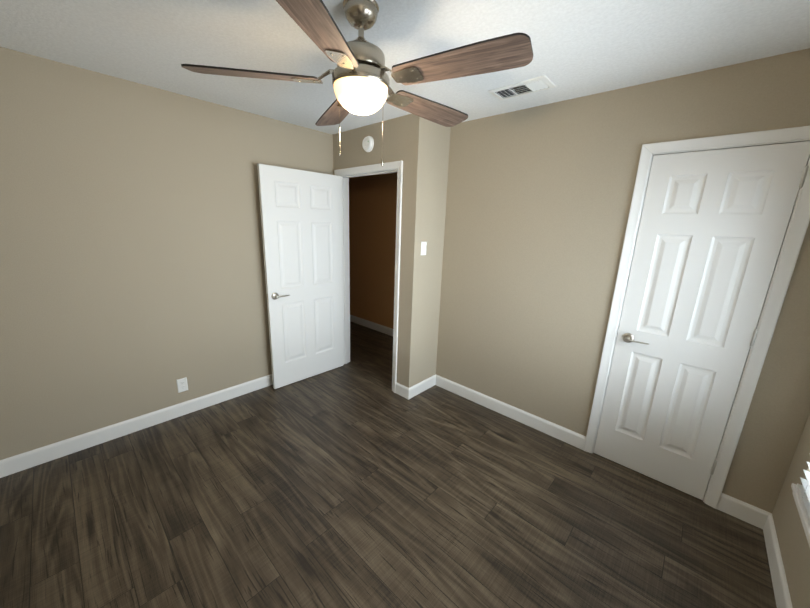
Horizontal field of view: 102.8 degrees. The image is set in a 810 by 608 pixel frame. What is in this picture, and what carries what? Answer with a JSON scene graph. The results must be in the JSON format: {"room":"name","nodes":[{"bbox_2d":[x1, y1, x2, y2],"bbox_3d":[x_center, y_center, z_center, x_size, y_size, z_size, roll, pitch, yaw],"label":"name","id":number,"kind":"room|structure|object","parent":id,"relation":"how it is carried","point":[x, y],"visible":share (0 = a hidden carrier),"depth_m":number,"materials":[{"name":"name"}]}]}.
{"room":"empty bedroom","nodes":[
{"label":"empty bedroom","id":0,"kind":"room"},
{"bbox_2d":[0,47,332,459],"bbox_3d":[-1.620,-0.326,2.677,0.115,2.440,2.640,14,18,41],"label":"wall","id":1,"kind":"structure","parent":0,"point":[132,277],"depth_m":2.22,"materials":[{"name":"paint"}]},
{"bbox_2d":[0,374,272,476],"bbox_3d":[-1.630,0.826,2.876,0.040,0.110,2.495,14,18,41],"label":"baseboard","id":2,"kind":"structure","parent":1,"relation":"attached to","point":[14,464],"depth_m":2.39,"materials":[{"name":"paint"}]},
{"bbox_2d":[177,377,187,392],"bbox_3d":[-1.819,0.663,2.642,0.008,0.115,0.070,14,18,41],"label":"electrical outlet","id":3,"kind":"object","parent":1,"relation":"attached to","point":[182,385],"visible":1,"depth_m":2.64,"materials":[{"name":"white plastic"}]},
{"bbox_2d":[349,172,396,328],"bbox_3d":[0.373,-0.603,4.073,6.080,2.440,0.115,14,18,41],"label":"wall","id":4,"kind":"structure","parent":0,"point":[372,219],"depth_m":4.75,"materials":[{"name":"paint"}]},
{"bbox_2d":[350,315,392,335],"bbox_3d":[-0.613,0.308,5.111,3.619,0.110,0.013,14,18,41],"label":"baseboard","id":5,"kind":"structure","parent":4,"relation":"attached to","point":[389,331],"depth_m":5.01,"materials":[{"name":"paint"}]},
{"bbox_2d":[333,114,428,387],"bbox_3d":[-0.304,-0.404,3.175,1.134,2.440,0.115,14,18,41],"label":"wall","id":6,"kind":"structure","parent":0,"point":[405,139],"depth_m":2.79,"materials":[{"name":"paint"}]},
{"bbox_2d":[362,136,373,151],"bbox_3d":[-0.336,-1.427,2.878,0.132,0.132,0.039,14,18,41],"label":"smoke detector","id":7,"kind":"object","parent":6,"relation":"attached to","point":[368,143],"visible":1,"depth_m":2.86,"materials":[{"name":"white plastic"}]},
{"bbox_2d":[334,126,809,508],"bbox_3d":[0.607,-0.066,2.634,3.261,2.105,0.291,11,17,32],"label":"door frame","id":8,"kind":"structure","parent":6,"relation":"attached to","point":[796,230],"depth_m":1.90,"materials":[{"name":"paint"}]},
{"bbox_2d":[257,164,343,388],"bbox_3d":[-0.961,-0.227,3.185,0.164,2.032,0.818,14,18,41],"label":"entry door","id":9,"kind":"structure","parent":8,"relation":"attached to","point":[301,217],"depth_m":3.11,"materials":[{"name":"paint"}]},
{"bbox_2d":[0,321,776,607],"bbox_3d":[-0.934,0.925,3.008,6.355,0.100,3.890,14,18,41],"label":"floor","id":10,"kind":"structure","parent":0,"point":[356,481],"depth_m":1.80,"materials":[{"name":"brown wood"}]},
{"bbox_2d":[0,0,809,134],"bbox_3d":[-0.850,-1.539,2.398,6.355,0.100,3.890,14,18,41],"label":"ceiling","id":11,"kind":"structure","parent":0,"point":[581,48],"depth_m":1.53,"materials":[{"name":"paint"}]},
{"bbox_2d":[181,0,532,165],"bbox_3d":[-0.149,-0.906,1.385,1.314,0.595,1.280,14,18,41],"label":"fan","id":12,"kind":"object","parent":11,"relation":"hanging from","point":[360,81],"visible":1,"depth_m":1.25,"materials":[{"name":"brown wood"}]},
{"bbox_2d":[488,75,555,99],"bbox_3d":[0.719,-1.331,2.004,0.360,0.015,0.190,14,18,41],"label":"ceiling vent","id":13,"kind":"object","parent":11,"relation":"in","point":[537,84],"visible":1,"depth_m":1.98,"materials":[{"name":"white plastic"}]},
{"bbox_2d":[417,121,450,383],"bbox_3d":[0.455,-0.396,3.249,0.115,2.440,1.020,14,18,41],"label":"wall","id":14,"kind":"structure","parent":0,"point":[437,176],"depth_m":2.90,"materials":[{"name":"paint"}]},
{"bbox_2d":[404,375,435,399],"bbox_3d":[0.164,0.814,3.172,0.013,0.110,0.398,14,18,41],"label":"baseboard","id":15,"kind":"structure","parent":14,"relation":"attached to","point":[410,392],"depth_m":3.14,"materials":[{"name":"paint"}]},
{"bbox_2d":[421,242,426,254],"bbox_3d":[0.169,-0.481,2.802,0.018,0.115,0.070,14,18,41],"label":"light switch","id":16,"kind":"object","parent":14,"relation":"attached to","point":[423,247],"visible":1,"depth_m":2.80,"materials":[{"name":"white plastic"}]},
{"bbox_2d":[436,48,809,512],"bbox_3d":[1.252,-0.142,2.334,2.346,2.440,0.115,14,18,41],"label":"wall","id":17,"kind":"structure","parent":0,"point":[538,201],"depth_m":2.27,"materials":[{"name":"paint"}]},
{"bbox_2d":[435,374,585,449],"bbox_3d":[0.827,0.911,2.873,1.411,0.110,0.013,14,18,41],"label":"baseboard","id":18,"kind":"structure","parent":17,"relation":"attached to","point":[573,438],"depth_m":2.76,"materials":[{"name":"paint"}]},
{"bbox_2d":[594,141,809,499],"bbox_3d":[1.664,0.167,1.956,0.615,2.032,0.164,14,18,41],"label":"closet door","id":19,"kind":"structure","parent":17,"relation":"in","point":[713,225],"depth_m":1.89,"materials":[{"name":"paint"}]},
{"bbox_2d":[772,413,809,607],"bbox_3d":[1.419,0.263,0.720,0.160,2.440,3.775,14,18,41],"label":"wall","id":20,"kind":"structure","parent":0,"point":[794,547],"depth_m":1.53,"materials":[{"name":"paint"}]},
{"bbox_2d":[756,510,792,607],"bbox_3d":[1.043,1.439,0.766,0.013,0.110,2.908,14,18,41],"label":"baseboard","id":21,"kind":"structure","parent":20,"relation":"attached to","point":[780,586],"depth_m":1.57,"materials":[{"name":"paint"}]},
{"bbox_2d":[791,483,809,546],"bbox_3d":[1.399,1.025,0.990,0.107,0.050,1.550,14,18,41],"label":"window sill","id":22,"kind":"structure","parent":20,"relation":"attached to","point":[804,521],"depth_m":1.42,"materials":[{"name":"paint"}]},
{"bbox_2d":[796,453,809,525],"bbox_3d":[1.415,0.230,0.804,0.084,1.574,1.496,14,18,41],"label":"window blinds","id":23,"kind":"object","parent":20,"relation":"attached to","point":[803,489],"visible":1,"depth_m":1.46,"materials":[{"name":"white plastic"}]}
]}

